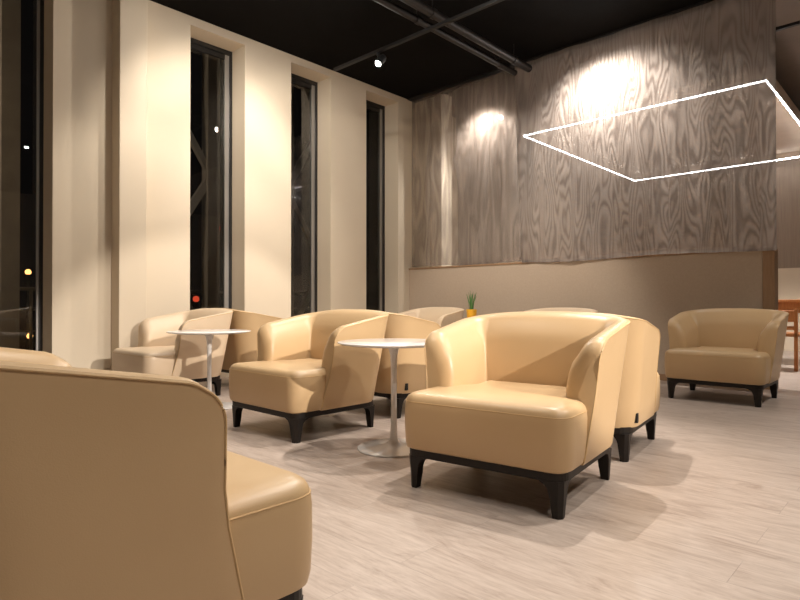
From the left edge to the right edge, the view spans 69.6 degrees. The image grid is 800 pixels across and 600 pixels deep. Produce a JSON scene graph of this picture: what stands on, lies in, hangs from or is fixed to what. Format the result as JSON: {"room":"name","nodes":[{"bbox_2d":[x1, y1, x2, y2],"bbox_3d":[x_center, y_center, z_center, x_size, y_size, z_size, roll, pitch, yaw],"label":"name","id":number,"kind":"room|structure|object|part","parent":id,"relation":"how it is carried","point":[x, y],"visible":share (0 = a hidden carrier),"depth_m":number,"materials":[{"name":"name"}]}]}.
{"room":"lounge","nodes":[
{"label":"lounge","id":0,"kind":"room"},
{"bbox_2d":[43,0,521,377],"bbox_3d":[-1.318,-1.083,7.411,0.350,3.910,15.400,0,-1,43],"label":"wall","id":1,"kind":"structure","parent":0,"point":[77,144],"depth_m":6.15,"materials":[{"name":"paint"}]},
{"bbox_2d":[35,0,43,350],"bbox_3d":[-3.840,-1.151,4.908,0.050,3.770,1.397,0,-1,43],"label":"window","id":2,"kind":"structure","parent":1,"relation":"in","point":[40,3],"depth_m":5.39,"materials":[{"name":"metal"}]},
{"bbox_3d":[-3.845,-1.151,4.913,0.025,3.670,1.337,0,-1,43],"label":"sash","id":3,"kind":"part","parent":2,"relation":"part of","materials":[{"name":"black metal"}]},
{"bbox_2d":[111,0,146,370],"bbox_3d":[-2.640,-1.096,5.614,0.200,3.910,0.260,0,-1,43],"label":"column","id":4,"kind":"structure","parent":1,"relation":"attached to","point":[129,17],"depth_m":5.53,"materials":[{"name":"paint"}]},
{"bbox_2d":[191,38,231,308],"bbox_3d":[-2.240,-1.167,6.614,0.050,3.566,0.664,0,-1,43],"label":"window","id":5,"kind":"structure","parent":1,"relation":"in","point":[197,45],"depth_m":6.82,"materials":[{"name":"metal"}]},
{"bbox_3d":[-2.245,-1.167,6.620,0.025,3.466,0.494,0,-1,43],"label":"rail","id":6,"kind":"part","parent":5,"relation":"part of","materials":[{"name":"metal"}]},
{"bbox_3d":[-2.245,-1.167,6.620,0.025,3.466,0.604,0,-1,43],"label":"sash","id":7,"kind":"part","parent":5,"relation":"part of","materials":[{"name":"black metal"}]},
{"bbox_2d":[291,73,317,312],"bbox_3d":[-1.351,-1.160,7.563,0.050,3.566,0.636,0,-1,43],"label":"window","id":8,"kind":"structure","parent":1,"relation":"in","point":[308,88],"depth_m":7.75,"materials":[{"name":"metal"}]},
{"bbox_3d":[-1.356,-1.160,7.568,0.025,3.466,0.466,0,-1,43],"label":"rail","id":9,"kind":"part","parent":8,"relation":"part of","materials":[{"name":"metal"}]},
{"bbox_3d":[-1.356,-1.160,7.568,0.025,3.466,0.576,0,-1,43],"label":"sash","id":10,"kind":"part","parent":8,"relation":"part of","materials":[{"name":"black metal"}]},
{"bbox_2d":[366,100,384,311],"bbox_3d":[-0.470,-1.154,8.502,0.050,3.566,0.650,0,-1,43],"label":"window","id":11,"kind":"structure","parent":1,"relation":"in","point":[375,113],"depth_m":8.63,"materials":[{"name":"glass"}]},
{"bbox_3d":[-0.478,-1.154,8.509,0.008,3.356,0.480,0,-1,43],"label":"pane","id":12,"kind":"part","parent":11,"relation":"part of","materials":[{"name":"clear glass"}]},
{"bbox_3d":[-0.476,-1.154,8.507,0.025,3.466,0.480,0,-1,43],"label":"rail","id":13,"kind":"part","parent":11,"relation":"part of","materials":[{"name":"metal"}]},
{"bbox_3d":[-0.476,-1.154,8.507,0.025,3.466,0.590,0,-1,43],"label":"sash","id":14,"kind":"part","parent":11,"relation":"part of","materials":[{"name":"black metal"}]},
{"bbox_2d":[415,94,451,267],"bbox_3d":[0.487,-1.074,8.679,0.550,3.910,0.240,0,-1,43],"label":"wall","id":15,"kind":"structure","parent":0,"point":[433,116],"depth_m":8.57,"materials":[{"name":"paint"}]},
{"bbox_2d":[150,0,799,120],"bbox_3d":[3.187,-3.118,3.202,12.700,0.100,15.400,0,-1,43],"label":"ceiling","id":16,"kind":"structure","parent":0,"point":[329,34],"depth_m":6.48,"materials":[{"name":"black paint"}]},
{"bbox_2d":[333,0,503,70],"bbox_3d":[2.220,-2.737,3.996,8.200,0.030,0.040,0,-1,43],"label":"track","id":17,"kind":"object","parent":16,"relation":"attached to","point":[491,2],"visible":1,"depth_m":5.86,"materials":[{"name":"black metal"}]},
{"bbox_2d":[375,52,385,66],"bbox_3d":[-0.212,-2.632,6.326,0.139,0.147,0.084,0,-1,-38],"label":"track spotlight","id":18,"kind":"object","parent":17,"relation":"attached to","point":[381,59],"visible":1,"depth_m":6.29,"materials":[{"name":"black metal"}]},
{"bbox_2d":[373,0,516,75],"bbox_3d":[-1.548,-2.945,4.042,0.084,0.233,8.750,0,-1,43],"label":"ceiling pipe","id":19,"kind":"object","parent":16,"relation":"attached to","point":[415,19],"visible":0.83,"depth_m":6.19,"materials":[{"name":"black metal"}]},
{"bbox_2d":[400,0,531,71],"bbox_3d":[-1.403,-2.941,3.905,0.103,0.243,8.750,0,-1,43],"label":"ceiling pipe","id":20,"kind":"object","parent":16,"relation":"attached to","point":[432,13],"visible":1,"depth_m":6.14,"materials":[{"name":"black metal"}]},
{"bbox_2d":[407,0,713,102],"bbox_3d":[1.895,-3.030,7.113,4.725,0.019,0.180,0,-1,43],"label":"rail","id":21,"kind":"object","parent":16,"relation":"attached to","point":[490,74],"visible":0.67,"depth_m":7.64,"materials":[{"name":"black metal"}]},
{"bbox_2d":[453,72,520,265],"bbox_3d":[1.172,-1.749,7.864,1.170,2.532,0.037,0,-1,43],"label":"wall panel","id":22,"kind":"object","parent":21,"relation":"hanging from","point":[483,238],"visible":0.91,"depth_m":7.86,"materials":[{"name":"wood"}]},
{"bbox_2d":[515,0,776,262],"bbox_3d":[2.518,-1.744,6.431,2.855,2.562,0.043,0,-1,43],"label":"wall panel","id":23,"kind":"object","parent":21,"relation":"hanging from","point":[707,103],"visible":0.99,"depth_m":6.19,"materials":[{"name":"wood"}]},
{"bbox_2d":[642,80,799,175],"bbox_3d":[4.397,-2.719,9.001,3.090,0.616,4.260,0,-1,43],"label":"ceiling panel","id":24,"kind":"object","parent":16,"relation":"hanging from","point":[787,113],"visible":0.14,"depth_m":8.42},
{"bbox_2d":[776,21,799,31],"bbox_3d":[2.444,-2.745,7.159,4.200,0.030,0.040,0,-1,43],"label":"track","id":25,"kind":"object","parent":16,"relation":"attached to","point":[796,23],"visible":0.18,"depth_m":5.78,"materials":[{"name":"black metal"}]},
{"bbox_2d":[197,351,799,599],"bbox_3d":[3.187,0.892,3.174,12.700,0.100,15.400,0,-1,43],"label":"floor","id":26,"kind":"structure","parent":0,"point":[707,508],"depth_m":2.28,"materials":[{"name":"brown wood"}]},
{"bbox_2d":[0,347,311,599],"bbox_3d":[-0.733,0.439,1.292,0.885,0.781,0.821,0,-1,43],"label":"armchair","id":27,"kind":"object","parent":26,"relation":"on","point":[115,485],"visible":1,"depth_m":0.98,"materials":[{"name":"leather"}]},
{"bbox_3d":[-0.668,0.528,1.360,0.772,0.253,0.633,0,-1,43],"label":"seat","id":28,"kind":"part","parent":27,"relation":"part of","materials":[{"name":"leather"}]},
{"bbox_3d":[-0.700,0.669,1.325,0.732,0.037,0.682,0,-1,43],"label":"rail","id":29,"kind":"part","parent":27,"relation":"part of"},
{"bbox_2d":[112,308,232,395],"bbox_3d":[-2.049,0.466,5.210,0.885,0.781,0.821,0,-1,43],"label":"armchair","id":30,"kind":"object","parent":26,"relation":"on","point":[158,352],"visible":0.89,"depth_m":5.01,"materials":[{"name":"leather"}]},
{"bbox_3d":[-2.114,0.554,5.140,0.772,0.253,0.633,0,-1,43],"label":"seat","id":31,"kind":"part","parent":30,"relation":"part of","materials":[{"name":"leather"}]},
{"bbox_3d":[-1.980,0.379,5.284,0.877,0.606,0.614,0,-1,43],"label":"backrest","id":32,"kind":"part","parent":30,"relation":"part of","materials":[{"name":"leather"}]},
{"bbox_3d":[-2.082,0.696,5.173,0.732,0.037,0.682,0,-1,43],"label":"rail","id":33,"kind":"part","parent":30,"relation":"part of","materials":[{"name":"black wood"}]},
{"bbox_3d":[-1.680,0.784,5.169,0.125,0.145,0.125,0,-1,43],"label":"leg","id":34,"kind":"part","parent":30,"relation":"part of","materials":[{"name":"black wood"}]},
{"bbox_2d":[166,329,250,409],"bbox_3d":[-1.518,0.549,4.585,0.640,0.606,0.640,0,-1,43],"label":"pedestal table","id":35,"kind":"object","parent":26,"relation":"on","point":[209,333],"visible":0.54,"depth_m":4.57,"materials":[{"name":"white metal"}]},
{"bbox_3d":[-1.518,0.551,4.585,0.096,0.574,0.096,0,-1,43],"label":"stem","id":36,"kind":"part","parent":35,"relation":"part of","materials":[{"name":"silver metal"}]},
{"bbox_2d":[212,308,281,383],"bbox_3d":[-1.515,0.471,5.897,0.885,0.781,0.821,0,-1,43],"label":"armchair","id":37,"kind":"object","parent":26,"relation":"on","point":[242,347],"visible":0.37,"depth_m":5.44,"materials":[{"name":"leather"}]},
{"bbox_3d":[-1.583,0.383,5.824,0.877,0.606,0.614,0,-1,43],"label":"backrest","id":38,"kind":"part","parent":37,"relation":"part of","materials":[{"name":"leather"}]},
{"bbox_2d":[229,309,388,442],"bbox_3d":[-0.613,0.457,3.891,0.885,0.781,0.821,0,-1,43],"label":"armchair","id":39,"kind":"object","parent":26,"relation":"on","point":[300,372],"visible":0.99,"depth_m":3.67,"materials":[{"name":"leather"}]},
{"bbox_3d":[-1.047,0.774,3.858,0.125,0.145,0.125,0,-1,43],"label":"leg","id":40,"kind":"part","parent":39,"relation":"part of","materials":[{"name":"black wood"}]},
{"bbox_3d":[-0.677,0.545,3.821,0.772,0.253,0.633,0,-1,43],"label":"seat","id":41,"kind":"part","parent":39,"relation":"part of","materials":[{"name":"leather"}]},
{"bbox_3d":[-0.615,0.772,3.454,0.125,0.145,0.125,0,-1,43],"label":"leg","id":42,"kind":"part","parent":39,"relation":"part of","materials":[{"name":"black wood"}]},
{"bbox_3d":[-0.645,0.686,3.854,0.732,0.037,0.682,0,-1,43],"label":"rail","id":43,"kind":"part","parent":39,"relation":"part of","materials":[{"name":"black wood"}]},
{"bbox_3d":[-0.544,0.370,3.965,0.877,0.606,0.614,0,-1,43],"label":"backrest","id":44,"kind":"part","parent":39,"relation":"part of","materials":[{"name":"leather"}]},
{"bbox_3d":[-0.244,0.774,3.850,0.125,0.145,0.125,0,-1,43],"label":"leg","id":45,"kind":"part","parent":39,"relation":"part of","materials":[{"name":"black wood"}]},
{"bbox_2d":[337,338,425,457],"bbox_3d":[-0.035,0.540,3.278,0.640,0.606,0.640,0,-1,43],"label":"pedestal table","id":46,"kind":"object","parent":26,"relation":"on","point":[392,447],"visible":0.84,"depth_m":3.25,"materials":[{"name":"white metal"}]},
{"bbox_3d":[-0.035,0.542,3.278,0.096,0.574,0.096,0,-1,43],"label":"stem","id":47,"kind":"part","parent":46,"relation":"part of","materials":[{"name":"white metal"}]},
{"bbox_2d":[337,309,440,418],"bbox_3d":[-0.085,0.461,4.556,0.885,0.781,0.821,0,-1,43],"label":"armchair","id":48,"kind":"object","parent":26,"relation":"on","point":[411,367],"visible":0.23,"depth_m":4.13,"materials":[{"name":"leather"}]},
{"bbox_3d":[-0.052,0.692,4.589,0.732,0.037,0.682,0,-1,43],"label":"rail","id":49,"kind":"part","parent":48,"relation":"part of","materials":[{"name":"black wood"}]},
{"bbox_3d":[-0.022,0.777,4.189,0.125,0.145,0.125,0,-1,43],"label":"leg","id":50,"kind":"part","parent":48,"relation":"part of","materials":[{"name":"black wood"}]},
{"bbox_2d":[398,307,463,327],"bbox_3d":[0.286,0.481,7.379,0.885,0.781,0.821,0,-1,43],"label":"armchair","id":51,"kind":"object","parent":26,"relation":"on","point":[443,316],"visible":0.34,"depth_m":7.54,"materials":[{"name":"leather"}]},
{"bbox_2d":[405,311,629,519],"bbox_3d":[0.544,0.448,2.689,0.885,0.781,0.821,0,0,36],"label":"armchair","id":52,"kind":"object","parent":26,"relation":"on","point":[528,394],"visible":1,"depth_m":2.48,"materials":[{"name":"leather"}]},
{"bbox_3d":[0.118,0.766,2.600,0.125,0.145,0.125,0,0,36],"label":"leg","id":53,"kind":"part","parent":52,"relation":"part of","materials":[{"name":"black wood"}]},
{"bbox_3d":[0.489,0.537,2.612,0.772,0.253,0.633,0,0,36],"label":"seat","id":54,"kind":"part","parent":52,"relation":"part of","materials":[{"name":"leather"}]},
{"bbox_3d":[0.516,0.678,2.649,0.732,0.037,0.682,0,0,36],"label":"rail","id":55,"kind":"part","parent":52,"relation":"part of","materials":[{"name":"black wood"}]},
{"bbox_3d":[0.603,0.361,2.771,0.877,0.606,0.614,0,0,36],"label":"backrest","id":56,"kind":"part","parent":52,"relation":"part of","materials":[{"name":"leather"}]},
{"bbox_3d":[0.598,0.763,2.255,0.125,0.145,0.125,0,0,36],"label":"leg","id":57,"kind":"part","parent":52,"relation":"part of","materials":[{"name":"black wood"}]},
{"bbox_3d":[0.915,0.766,2.697,0.125,0.145,0.125,0,0,36],"label":"leg","id":58,"kind":"part","parent":52,"relation":"part of","materials":[{"name":"black wood"}]},
{"bbox_2d":[527,307,597,312],"bbox_3d":[1.590,0.473,6.226,0.885,0.781,0.821,0,-1,43],"label":"armchair","id":59,"kind":"object","parent":26,"relation":"on","point":[554,308],"visible":0.08,"depth_m":6.44,"materials":[{"name":"leather"}]},
{"bbox_2d":[547,311,659,461],"bbox_3d":[1.052,0.453,3.409,0.885,0.781,0.821,0,0,36],"label":"armchair","id":60,"kind":"object","parent":26,"relation":"on","point":[639,395],"visible":0.35,"depth_m":2.99,"materials":[{"name":"leather"}]},
{"bbox_3d":[1.162,0.769,3.052,0.125,0.145,0.125,0,0,36],"label":"leg","id":61,"kind":"part","parent":60,"relation":"part of","materials":[{"name":"black wood"}]},
{"bbox_3d":[1.080,0.684,3.446,0.732,0.037,0.682,0,0,36],"label":"rail","id":62,"kind":"part","parent":60,"relation":"part of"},
{"bbox_3d":[1.478,0.772,3.494,0.125,0.145,0.125,0,0,36],"label":"leg","id":63,"kind":"part","parent":60,"relation":"part of","materials":[{"name":"black wood"}]},
{"bbox_3d":[1.107,0.543,3.485,0.772,0.253,0.633,0,0,36],"label":"seat","id":64,"kind":"part","parent":60,"relation":"part of","materials":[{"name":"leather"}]},
{"bbox_2d":[665,308,788,406],"bbox_3d":[2.851,0.465,5.071,0.885,0.781,0.821,0,-1,43],"label":"armchair","id":65,"kind":"object","parent":26,"relation":"on","point":[724,347],"visible":1,"depth_m":4.94,"materials":[{"name":"leather"}]},
{"bbox_3d":[2.417,0.783,5.038,0.125,0.145,0.125,0,-1,43],"label":"leg","id":66,"kind":"part","parent":65,"relation":"part of","materials":[{"name":"black wood"}]},
{"bbox_3d":[2.789,0.785,5.434,0.125,0.145,0.125,0,-1,43],"label":"leg","id":67,"kind":"part","parent":65,"relation":"part of","materials":[{"name":"black wood"}]},
{"bbox_3d":[2.787,0.553,5.002,0.772,0.253,0.633,0,-1,43],"label":"seat","id":68,"kind":"part","parent":65,"relation":"part of","materials":[{"name":"leather"}]},
{"bbox_3d":[2.818,0.695,5.034,0.732,0.037,0.682,0,-1,43],"label":"rail","id":69,"kind":"part","parent":65,"relation":"part of","materials":[{"name":"black wood"}]},
{"bbox_3d":[2.848,0.780,4.634,0.125,0.145,0.125,0,-1,43],"label":"leg","id":70,"kind":"part","parent":65,"relation":"part of","materials":[{"name":"black wood"}]},
{"bbox_3d":[3.220,0.783,5.030,0.125,0.145,0.125,0,-1,43],"label":"leg","id":71,"kind":"part","parent":65,"relation":"part of","materials":[{"name":"black wood"}]},
{"bbox_2d":[778,299,799,312],"bbox_3d":[5.711,0.434,7.734,1.450,0.880,0.800,0,-1,43],"label":"wooden table","id":72,"kind":"object","parent":26,"relation":"on","point":[785,305],"visible":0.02,"depth_m":7.70,"materials":[{"name":"orange wood"}]},
{"bbox_2d":[779,309,799,371],"bbox_3d":[4.823,0.491,7.291,0.440,0.760,0.440,0,-1,43],"label":"wooden chair","id":73,"kind":"object","parent":26,"relation":"on","point":[793,315],"visible":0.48,"depth_m":7.01,"materials":[{"name":"orange wood"}]},
{"bbox_3d":[4.684,0.250,7.145,0.400,0.240,0.025,0,-1,43],"label":"backrest","id":74,"kind":"part","parent":73,"relation":"part of","materials":[{"name":"orange wood"}]},
{"bbox_3d":[4.823,0.431,7.291,0.440,0.040,0.440,0,-1,43],"label":"seat","id":75,"kind":"part","parent":73,"relation":"part of","materials":[{"name":"orange wood"}]},
{"bbox_3d":[4.825,0.489,7.015,0.040,0.760,0.040,0,-1,43],"label":"leg","id":76,"kind":"part","parent":73,"relation":"part of","materials":[{"name":"orange wood"}]},
{"bbox_3d":[0.972,0.565,6.925,0.640,0.606,0.640,0,-1,43],"label":"pedestal table","id":77,"kind":"object","parent":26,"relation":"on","visible":0},
{"bbox_2d":[466,292,476,317],"bbox_3d":[0.888,0.073,7.138,0.129,0.381,0.128,0,0,-2],"label":"potted plant","id":78,"kind":"object","parent":77,"relation":"on","point":[471,311],"visible":0.89,"depth_m":7.11,"materials":[{"name":"green plant"}]},
{"bbox_3d":[0.887,0.190,7.138,0.128,0.148,0.128,0,-1,43],"label":"pot","id":79,"kind":"part","parent":78,"relation":"part of","materials":[{"name":"ceramic"}]},
{"bbox_2d":[409,251,762,373],"bbox_3d":[1.864,0.203,7.174,4.605,1.335,0.140,0,-1,43],"label":"wall","id":80,"kind":"structure","parent":0,"point":[654,290],"depth_m":6.55,"materials":[{"name":"paint"}]},
{"bbox_2d":[409,252,727,269],"bbox_3d":[1.864,-0.476,7.179,4.605,0.022,0.164,0,-1,43],"label":"trim","id":81,"kind":"structure","parent":80,"relation":"on","point":[714,252],"depth_m":7.39,"materials":[{"name":"brown wood"}]},
{"bbox_2d":[659,374,666,380],"bbox_3d":[1.816,0.835,7.111,4.575,0.070,0.012,0,-1,43],"label":"baseboard","id":82,"kind":"structure","parent":80,"relation":"attached to","point":[663,377],"depth_m":6.16,"materials":[{"name":"brown wood"}]},
{"bbox_2d":[762,249,778,389],"bbox_3d":[3.580,0.180,5.566,0.100,1.357,0.164,0,-1,43],"label":"trim","id":83,"kind":"structure","parent":80,"relation":"attached to","point":[769,258],"depth_m":5.51,"materials":[{"name":"brown wood"}]},
{"bbox_2d":[642,157,799,267],"bbox_3d":[8.530,-1.075,8.631,12.350,3.910,0.150,0,-1,43],"label":"wall","id":84,"kind":"structure","parent":0,"point":[787,170],"depth_m":10.13,"materials":[{"name":"beige paint"}]},
{"bbox_2d":[778,268,799,350],"bbox_3d":[8.709,0.153,8.339,11.300,1.450,0.020,0,-1,43],"label":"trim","id":85,"kind":"structure","parent":84,"relation":"attached to","point":[788,278],"depth_m":10.09,"materials":[{"name":"paint"}]},
{"label":"outside","id":86,"kind":"structure","parent":0,"visible":0},
{"bbox_2d":[19,340,34,350],"bbox_3d":[-22.161,4.161,34.453,60.500,0.200,100.000,0,-1,43],"label":"ground","id":87,"kind":"structure","parent":86,"point":[22,344],"depth_m":53.05,"materials":[{"name":"black"}]},
{"bbox_2d":[25,269,30,349],"bbox_3d":[-11.625,1.491,17.990,0.180,4.910,0.180,0,-1,43],"label":"street lamp","id":88,"kind":"object","parent":87,"relation":"on","point":[28,271],"visible":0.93,"depth_m":17.96,"materials":[{"name":"black metal"}]},
{"bbox_2d":[193,296,198,307],"bbox_3d":[-7.792,1.908,21.987,0.240,4.131,0.240,0,-1,43],"label":"street lamp","id":89,"kind":"object","parent":87,"relation":"on","point":[195,298],"visible":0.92,"depth_m":21.94,"materials":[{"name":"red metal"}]},
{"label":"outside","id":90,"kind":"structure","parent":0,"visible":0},
{"bbox_3d":[-2.995,1.003,8.284,3.290,0.150,20.000,0,-1,43],"label":"terrace","id":91,"kind":"object","parent":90,"visible":0},
{"bbox_2d":[0,0,20,348],"bbox_3d":[-4.895,-1.689,5.903,0.180,5.200,1.680,0,-1,43],"label":"window","id":92,"kind":"structure","parent":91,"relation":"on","point":[10,10],"depth_m":6.38,"materials":[{"name":"black glass"}]},
{"bbox_2d":[19,287,309,349],"bbox_3d":[-3.028,0.392,8.319,0.042,1.072,16.040,0,-1,43],"label":"railing","id":93,"kind":"object","parent":91,"relation":"on","point":[30,289],"visible":0.15,"depth_m":6.85,"materials":[{"name":"metal"}]},
{"bbox_3d":[-4.396,0.393,6.859,0.037,1.050,0.037,0,0,-24],"label":"post","id":94,"kind":"part","parent":93,"relation":"part of","materials":[{"name":"metal"}]},
{"bbox_3d":[-3.028,-0.122,8.322,0.042,0.044,16.000,0,-1,43],"label":"rail","id":95,"kind":"part","parent":93,"relation":"part of","materials":[{"name":"metal"}]},
{"bbox_2d":[190,53,219,309],"bbox_3d":[-3.219,-1.676,7.690,0.180,5.200,1.680,0,-1,43],"label":"truss","id":96,"kind":"object","parent":91,"relation":"on","point":[208,157],"visible":0.19,"depth_m":8.16,"materials":[{"name":"grey metal"}]},
{"bbox_3d":[-2.707,-1.673,8.237,0.180,5.200,0.180,0,-1,43],"label":"post","id":97,"kind":"part","parent":96,"relation":"part of","materials":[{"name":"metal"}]},
{"bbox_2d":[291,83,309,316],"bbox_3d":[-1.304,-1.662,9.733,0.180,5.200,1.680,0,-1,43],"label":"truss","id":98,"kind":"object","parent":91,"relation":"on","point":[295,170],"visible":0.02,"depth_m":9.26,"materials":[{"name":"black metal"}]},
{"bbox_3d":[-1.817,-1.666,9.186,0.180,5.200,0.180,0,-1,43],"label":"post","id":99,"kind":"part","parent":98,"relation":"part of","materials":[{"name":"metal"}]}
]}

